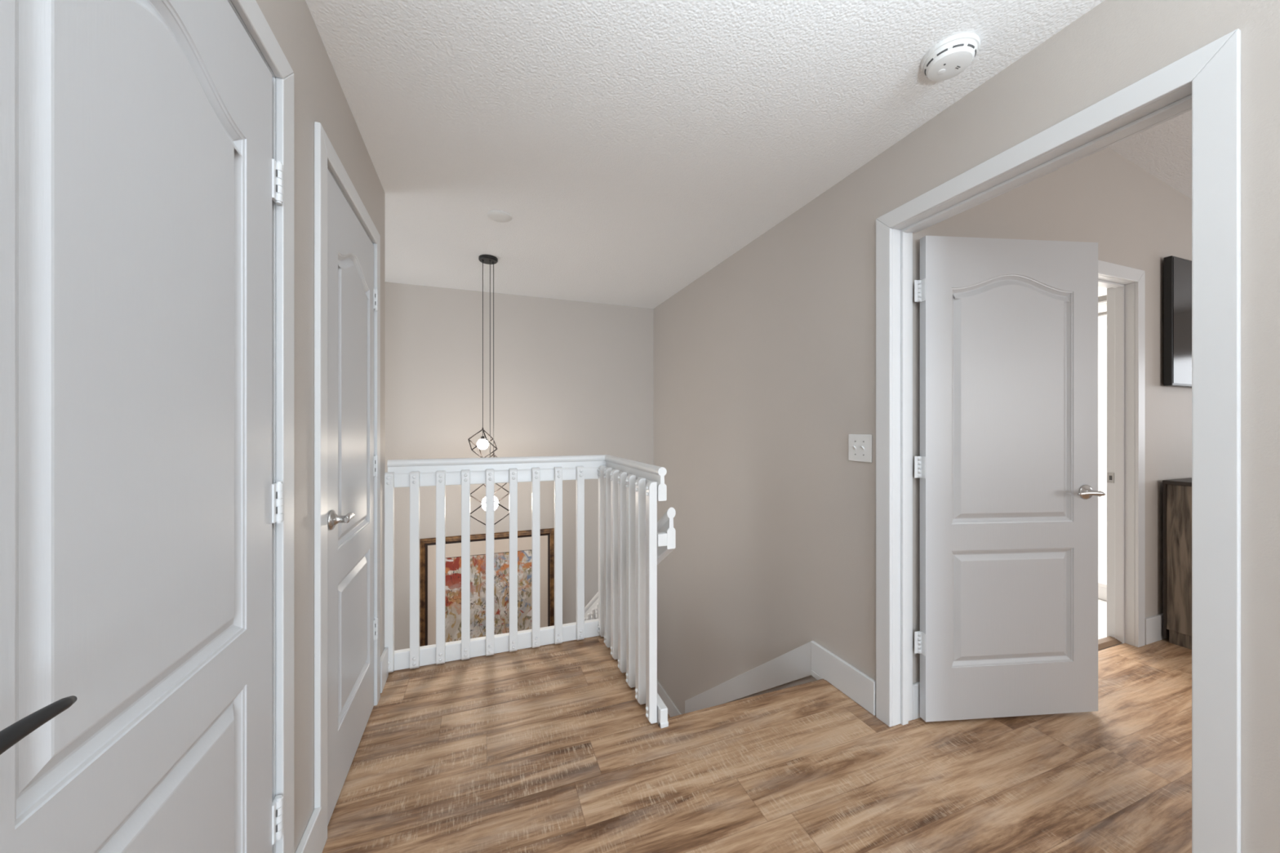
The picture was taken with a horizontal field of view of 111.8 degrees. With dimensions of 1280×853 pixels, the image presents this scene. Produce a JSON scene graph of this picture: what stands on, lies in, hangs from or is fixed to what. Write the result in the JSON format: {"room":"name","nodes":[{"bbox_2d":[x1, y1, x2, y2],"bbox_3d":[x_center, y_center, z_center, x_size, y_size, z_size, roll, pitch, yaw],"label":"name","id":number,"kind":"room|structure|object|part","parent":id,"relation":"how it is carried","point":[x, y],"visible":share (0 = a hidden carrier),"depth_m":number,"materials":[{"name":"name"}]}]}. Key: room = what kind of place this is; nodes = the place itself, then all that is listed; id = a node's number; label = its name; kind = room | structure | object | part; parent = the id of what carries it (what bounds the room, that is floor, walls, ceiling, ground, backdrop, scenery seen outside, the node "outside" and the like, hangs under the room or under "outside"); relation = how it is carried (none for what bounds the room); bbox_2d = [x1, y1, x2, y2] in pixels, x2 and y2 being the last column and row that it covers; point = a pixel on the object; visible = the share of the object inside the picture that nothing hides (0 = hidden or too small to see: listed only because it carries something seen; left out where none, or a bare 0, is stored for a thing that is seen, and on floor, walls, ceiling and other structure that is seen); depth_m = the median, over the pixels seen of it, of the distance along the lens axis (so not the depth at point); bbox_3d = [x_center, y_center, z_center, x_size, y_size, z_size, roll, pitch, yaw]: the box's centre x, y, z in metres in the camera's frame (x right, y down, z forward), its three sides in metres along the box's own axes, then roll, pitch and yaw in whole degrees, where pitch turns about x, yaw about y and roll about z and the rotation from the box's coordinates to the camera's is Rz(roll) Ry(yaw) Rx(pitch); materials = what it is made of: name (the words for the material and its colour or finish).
{"room":"upstairs landing","nodes":[
{"label":"upstairs landing","id":0,"kind":"room"},
{"bbox_2d":[255,0,384,852],"bbox_3d":[-0.533,0.040,-1.100,0.843,2.440,6.700,0,0,-20],"label":"wall","id":1,"kind":"structure","parent":0,"point":[319,96],"depth_m":1.20,"materials":[{"name":"beige paint"}]},
{"bbox_2d":[0,0,283,852],"bbox_3d":[-0.731,0.221,0.641,0.171,2.054,0.804,0,0,-20],"label":"door","id":2,"kind":"structure","parent":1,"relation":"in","point":[140,179],"depth_m":0.60,"materials":[{"name":"white paint"}]},
{"bbox_3d":[-0.552,0.274,0.379,0.017,0.022,0.126,0,0,-20],"label":"lever","id":3,"kind":"part","parent":2,"relation":"part of","materials":[{"name":"black metal"}]},
{"bbox_2d":[227,0,293,852],"bbox_3d":[-0.771,0.185,0.625,0.136,2.150,0.941,0,0,-20],"label":"door frame","id":4,"kind":"structure","parent":1,"relation":"attached to","point":[249,13],"depth_m":1.03,"materials":[{"name":"white paint"}]},
{"bbox_2d":[295,807,321,852],"bbox_3d":[-0.908,1.186,1.177,0.019,0.148,0.189,0,0,-20],"label":"baseboard","id":5,"kind":"structure","parent":1,"relation":"attached to","point":[310,842],"depth_m":1.21,"materials":[{"name":"white paint"}]},
{"bbox_2d":[314,121,380,852],"bbox_3d":[-1.135,0.185,1.619,0.136,2.149,0.800,0,0,-20],"label":"door frame","id":6,"kind":"structure","parent":1,"relation":"attached to","point":[326,157],"depth_m":1.30,"materials":[{"name":"white paint"}]},
{"bbox_2d":[327,168,377,826],"bbox_3d":[-1.097,0.221,1.640,0.139,2.054,0.676,0,0,-20],"label":"door","id":7,"kind":"structure","parent":1,"relation":"in","point":[352,296],"depth_m":1.56,"materials":[{"name":"white paint"}]},
{"bbox_3d":[-0.966,0.298,1.389,0.042,0.064,0.064,0,0,-20],"label":"handle","id":8,"kind":"part","parent":7,"relation":"part of","materials":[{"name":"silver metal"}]},
{"bbox_3d":[-0.951,0.295,1.422,0.017,0.028,0.080,0,0,-20],"label":"lever","id":9,"kind":"part","parent":7,"relation":"part of","materials":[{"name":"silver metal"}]},
{"bbox_2d":[380,647,388,693],"bbox_3d":[-1.252,1.186,2.115,0.017,0.148,0.150,0,0,-20],"label":"baseboard","id":10,"kind":"structure","parent":1,"relation":"attached to","point":[384,656],"depth_m":2.11,"materials":[{"name":"white paint"}]},
{"bbox_2d":[384,281,653,650],"bbox_3d":[-1.629,1.415,3.754,3.721,5.190,0.100,0,0,-20],"label":"wall","id":11,"kind":"structure","parent":0,"point":[571,377],"depth_m":3.88,"materials":[{"name":"beige paint"}]},
{"bbox_2d":[470,533,485,638],"bbox_3d":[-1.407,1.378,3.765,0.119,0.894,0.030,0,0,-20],"label":"framed picture","id":12,"kind":"object","parent":11,"relation":"attached to","point":[477,541],"depth_m":3.77,"materials":[{"name":"multicoloured paper"}]},
{"bbox_2d":[445,550,531,642],"bbox_3d":[-1.312,1.590,3.807,0.755,0.940,0.001,0,0,-20],"label":"print","id":13,"kind":"object","parent":12,"relation":"attached to","point":[501,557],"depth_m":3.79},
{"bbox_2d":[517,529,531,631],"bbox_3d":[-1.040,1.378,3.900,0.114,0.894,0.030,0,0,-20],"label":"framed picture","id":14,"kind":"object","parent":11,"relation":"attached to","point":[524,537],"depth_m":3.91,"materials":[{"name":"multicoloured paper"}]},
{"bbox_2d":[305,0,1104,308],"bbox_3d":[-0.169,-1.230,-0.150,3.780,0.100,8.435,0,0,-20],"label":"ceiling","id":15,"kind":"structure","parent":0,"point":[632,148],"depth_m":1.62,"materials":[{"name":"white paint"}]},
{"bbox_2d":[467,254,509,524],"bbox_3d":[-1.042,-0.238,3.022,0.295,1.884,0.334,0,0,-20],"label":"pendant light","id":16,"kind":"object","parent":15,"relation":"hanging from","point":[482,444],"visible":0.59,"depth_m":3.01,"materials":[{"name":"black metal"}]},
{"bbox_3d":[-1.093,0.123,3.013,0.076,0.076,0.076,0,0,-20],"label":"globe","id":17,"kind":"part","parent":16,"relation":"part of","materials":[{"name":"white glass"}]},
{"bbox_3d":[-1.093,-0.532,3.013,0.004,1.235,0.004,0,0,-20],"label":"cord","id":18,"kind":"part","parent":16,"relation":"part of","materials":[{"name":"grey plastic"}]},
{"bbox_3d":[-1.042,0.535,3.014,0.112,0.112,0.112,0,0,-20],"label":"globe","id":19,"kind":"part","parent":16,"relation":"part of","materials":[{"name":"white glass"}]},
{"bbox_3d":[-1.042,-0.336,3.014,0.004,1.629,0.004,0,0,-20],"label":"cord","id":20,"kind":"part","parent":16,"relation":"part of","materials":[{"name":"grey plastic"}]},
{"bbox_3d":[-1.034,-0.430,3.062,0.004,1.439,0.004,0,0,-20],"label":"cord","id":21,"kind":"part","parent":16,"relation":"part of","materials":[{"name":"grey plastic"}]},
{"bbox_2d":[487,210,511,222],"bbox_3d":[-0.785,-1.175,2.430,0.132,0.008,0.132,0,0,-20],"label":"cover plate","id":22,"kind":"object","parent":15,"relation":"attached to","point":[496,215],"visible":1,"depth_m":2.42,"materials":[{"name":"white plastic"}]},
{"bbox_2d":[920,31,980,81],"bbox_3d":[0.981,-1.155,1.373,0.154,0.048,0.154,0,0,-20],"label":"smoke detector","id":23,"kind":"object","parent":15,"relation":"attached to","point":[953,55],"visible":1,"depth_m":1.34,"materials":[{"name":"white plastic"}]},
{"bbox_2d":[322,557,1191,852],"bbox_3d":[2.844,1.390,0.668,7.000,0.260,7.900,0,0,-20],"label":"floor","id":24,"kind":"structure","parent":0,"point":[550,748],"depth_m":1.59,"materials":[{"name":"brown wood"}]},
{"bbox_2d":[384,454,668,728],"bbox_3d":[-0.598,0.716,2.035,1.201,1.087,0.905,0,0,-20],"label":"landing railing","id":25,"kind":"object","parent":24,"relation":"on","point":[629,491],"visible":1,"depth_m":2.32,"materials":[{"name":"white paint"}]},
{"bbox_3d":[-0.597,0.243,2.049,1.191,0.143,0.879,0,0,-20],"label":"rail","id":26,"kind":"part","parent":25,"relation":"part of","materials":[{"name":"white paint"}]},
{"bbox_3d":[-0.593,1.214,2.035,1.190,0.091,0.902,0,0,-20],"label":"rail","id":27,"kind":"part","parent":25,"relation":"part of","materials":[{"name":"white paint"}]},
{"bbox_2d":[1097,294,1106,600],"bbox_3d":[3.174,0.151,3.867,0.150,2.225,2.120,0,0,-20],"label":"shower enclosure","id":28,"kind":"object","parent":24,"relation":"on","point":[1102,583],"visible":0.02,"depth_m":3.17,"materials":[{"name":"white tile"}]},
{"bbox_3d":[3.174,-0.831,3.867,0.050,0.020,2.120,0,0,-20],"label":"header rail","id":29,"kind":"part","parent":28,"relation":"part of","materials":[{"name":"grey metal"}]},
{"bbox_3d":[3.174,-0.941,3.867,0.050,0.040,2.120,0,0,-20],"label":"header rail","id":30,"kind":"part","parent":28,"relation":"part of","materials":[{"name":"grey metal"}]},
{"bbox_2d":[1097,635,1122,650],"bbox_3d":[2.474,1.254,2.440,0.703,0.012,0.071,0,0,-20],"label":"threshold strip","id":31,"kind":"object","parent":24,"relation":"on","point":[1108,642],"visible":0.36,"depth_m":2.51,"materials":[{"name":"brown"}]},
{"bbox_2d":[1162,477,1191,649],"bbox_3d":[3.849,0.787,2.585,1.505,0.945,0.462,0,0,-20],"label":"dresser","id":32,"kind":"object","parent":24,"relation":"on","point":[1177,493],"visible":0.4,"depth_m":2.49,"materials":[{"name":"brown wood"}]},
{"bbox_3d":[3.772,0.787,2.796,1.489,0.905,0.012,0,0,-20],"label":"panel","id":33,"kind":"part","parent":32,"relation":"part of","materials":[{"name":"brown wood"}]},
{"bbox_2d":[653,0,1279,852],"bbox_3d":[1.589,0.985,0.547,0.119,6.050,8.335,0,0,-20],"label":"wall","id":34,"kind":"structure","parent":0,"point":[764,364],"depth_m":2.07,"materials":[{"name":"beige paint"}]},
{"bbox_2d":[657,680,680,717],"bbox_3d":[-0.498,2.555,3.718,1.621,0.150,0.745,0,0,-20],"label":"baseboard","id":35,"kind":"structure","parent":34,"relation":"attached to","point":[673,710],"depth_m":3.97,"materials":[{"name":"white paint"}]},
{"bbox_2d":[667,679,825,719],"bbox_3d":[0.527,1.272,1.997,0.879,0.024,0.068,0,0,-20],"label":"trim","id":36,"kind":"structure","parent":34,"relation":"attached to","point":[820,680],"depth_m":2.00,"materials":[{"name":"brown wood"}]},
{"bbox_2d":[684,641,811,713],"bbox_3d":[0.639,1.774,2.947,0.015,1.321,1.484,0,0,-20],"label":"trim","id":37,"kind":"structure","parent":34,"relation":"attached to","point":[795,664],"depth_m":2.64,"materials":[{"name":"white paint"}]},
{"bbox_2d":[811,640,875,715],"bbox_3d":[0.960,1.201,2.069,0.017,0.178,0.386,0,0,-20],"label":"baseboard","id":38,"kind":"structure","parent":34,"relation":"attached to","point":[826,665],"depth_m":2.04,"materials":[{"name":"white paint"}]},
{"bbox_2d":[848,434,871,462],"bbox_3d":[0.994,0.098,1.970,0.020,0.124,0.128,0,0,-20],"label":"light switch","id":39,"kind":"object","parent":34,"relation":"attached to","point":[860,446],"visible":1,"depth_m":1.97,"materials":[{"name":"white plastic"}]},
{"bbox_2d":[875,28,1240,852],"bbox_3d":[1.257,0.179,1.455,0.149,2.161,0.959,0,0,-20],"label":"door frame","id":40,"kind":"structure","parent":34,"relation":"attached to","point":[1206,82],"depth_m":1.04,"materials":[{"name":"white paint"}]},
{"bbox_2d":[914,235,1105,722],"bbox_3d":[1.586,0.220,1.874,0.833,2.048,0.165,0,0,-5],"label":"door","id":41,"kind":"structure","parent":40,"relation":"attached to","point":[1006,465],"depth_m":1.86,"materials":[{"name":"white paint"}]},
{"bbox_3d":[1.943,0.285,1.862,0.064,0.064,0.055,0,0,-5],"label":"handle","id":42,"kind":"part","parent":41,"relation":"part of","materials":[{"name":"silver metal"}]},
{"bbox_3d":[1.901,0.282,1.827,0.119,0.021,0.017,0,0,-5],"label":"lever","id":43,"kind":"part","parent":41,"relation":"part of","materials":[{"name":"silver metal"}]},
{"bbox_3d":[1.331,0.181,1.448,0.015,2.157,0.886,0,0,-20],"label":"casing","id":44,"kind":"part","parent":40,"relation":"part of","materials":[{"name":"white paint"}]},
{"bbox_2d":[912,147,1191,683],"bbox_3d":[3.335,-0.238,2.730,4.660,2.997,0.120,0,0,-20],"label":"wall","id":45,"kind":"structure","parent":0,"point":[1136,220],"depth_m":2.43,"materials":[{"name":"beige paint"}]},
{"bbox_2d":[912,681,919,719],"bbox_3d":[1.637,1.186,2.037,0.995,0.148,0.014,0,0,-20],"label":"baseboard","id":46,"kind":"structure","parent":45,"relation":"attached to","point":[916,686],"depth_m":1.86,"materials":[{"name":"white paint"}]},
{"bbox_2d":[1097,260,1145,647],"bbox_3d":[2.485,0.181,2.411,0.849,2.157,0.134,0,0,-20],"label":"door frame","id":47,"kind":"structure","parent":45,"relation":"attached to","point":[1125,286],"depth_m":2.51,"materials":[{"name":"white paint"}]},
{"bbox_2d":[1106,472,1114,483],"bbox_3d":[2.797,0.305,2.577,0.004,0.060,0.030,0,0,-20],"label":"strike plate","id":48,"kind":"object","parent":47,"relation":"attached to","point":[1110,476],"visible":1,"depth_m":2.58,"materials":[{"name":"silver metal"}]},
{"bbox_2d":[1145,613,1165,644],"bbox_3d":[3.996,1.186,2.901,2.300,0.148,0.014,0,0,-20],"label":"baseboard","id":49,"kind":"structure","parent":45,"relation":"attached to","point":[1154,624],"depth_m":2.53,"materials":[{"name":"white paint"}]},
{"bbox_2d":[1163,255,1191,387],"bbox_3d":[3.739,-0.620,2.788,1.360,0.760,0.048,0,0,-20],"label":"television","id":50,"kind":"object","parent":45,"relation":"attached to","point":[1177,272],"visible":0.38,"depth_m":2.56,"materials":[{"name":"black"}]},
{"bbox_2d":[1097,302,1106,559],"bbox_3d":[4.415,0.070,4.373,0.100,2.500,2.223,0,0,-20],"label":"wall","id":51,"kind":"structure","parent":0,"point":[1102,320],"depth_m":4.16,"materials":[{"name":"white paint"}]},
{"bbox_2d":[1097,287,1106,304],"bbox_3d":[2.603,-1.210,3.710,3.960,0.060,2.223,0,0,-20],"label":"ceiling","id":52,"kind":"structure","parent":0,"point":[1101,291],"depth_m":3.82,"materials":[{"name":"white paint"}]},
{"bbox_2d":[1107,110,1191,199],"bbox_3d":[4.279,-1.483,0.064,4.720,0.723,5.777,0,0,-20],"label":"ceiling","id":53,"kind":"structure","parent":0,"point":[1163,150],"depth_m":2.38,"materials":[{"name":"white paint"}]},
{"bbox_3d":[-1.133,4.060,2.426,3.940,0.100,2.935,0,0,-20],"label":"floor","id":54,"kind":"structure","parent":0,"visible":0},
{"bbox_3d":[-0.596,2.733,2.838,2.409,2.554,2.330,0,0,-20],"label":"trim","id":55,"kind":"structure","parent":54,"relation":"on","visible":0},
{"bbox_2d":[584,507,675,620],"bbox_3d":[-0.172,1.452,2.626,0.081,2.216,1.670,0,0,-20],"label":"stair railing","id":56,"kind":"object","parent":55,"relation":"on","point":[666,533],"visible":0.19,"depth_m":1.88,"materials":[{"name":"white paint"}]}
]}

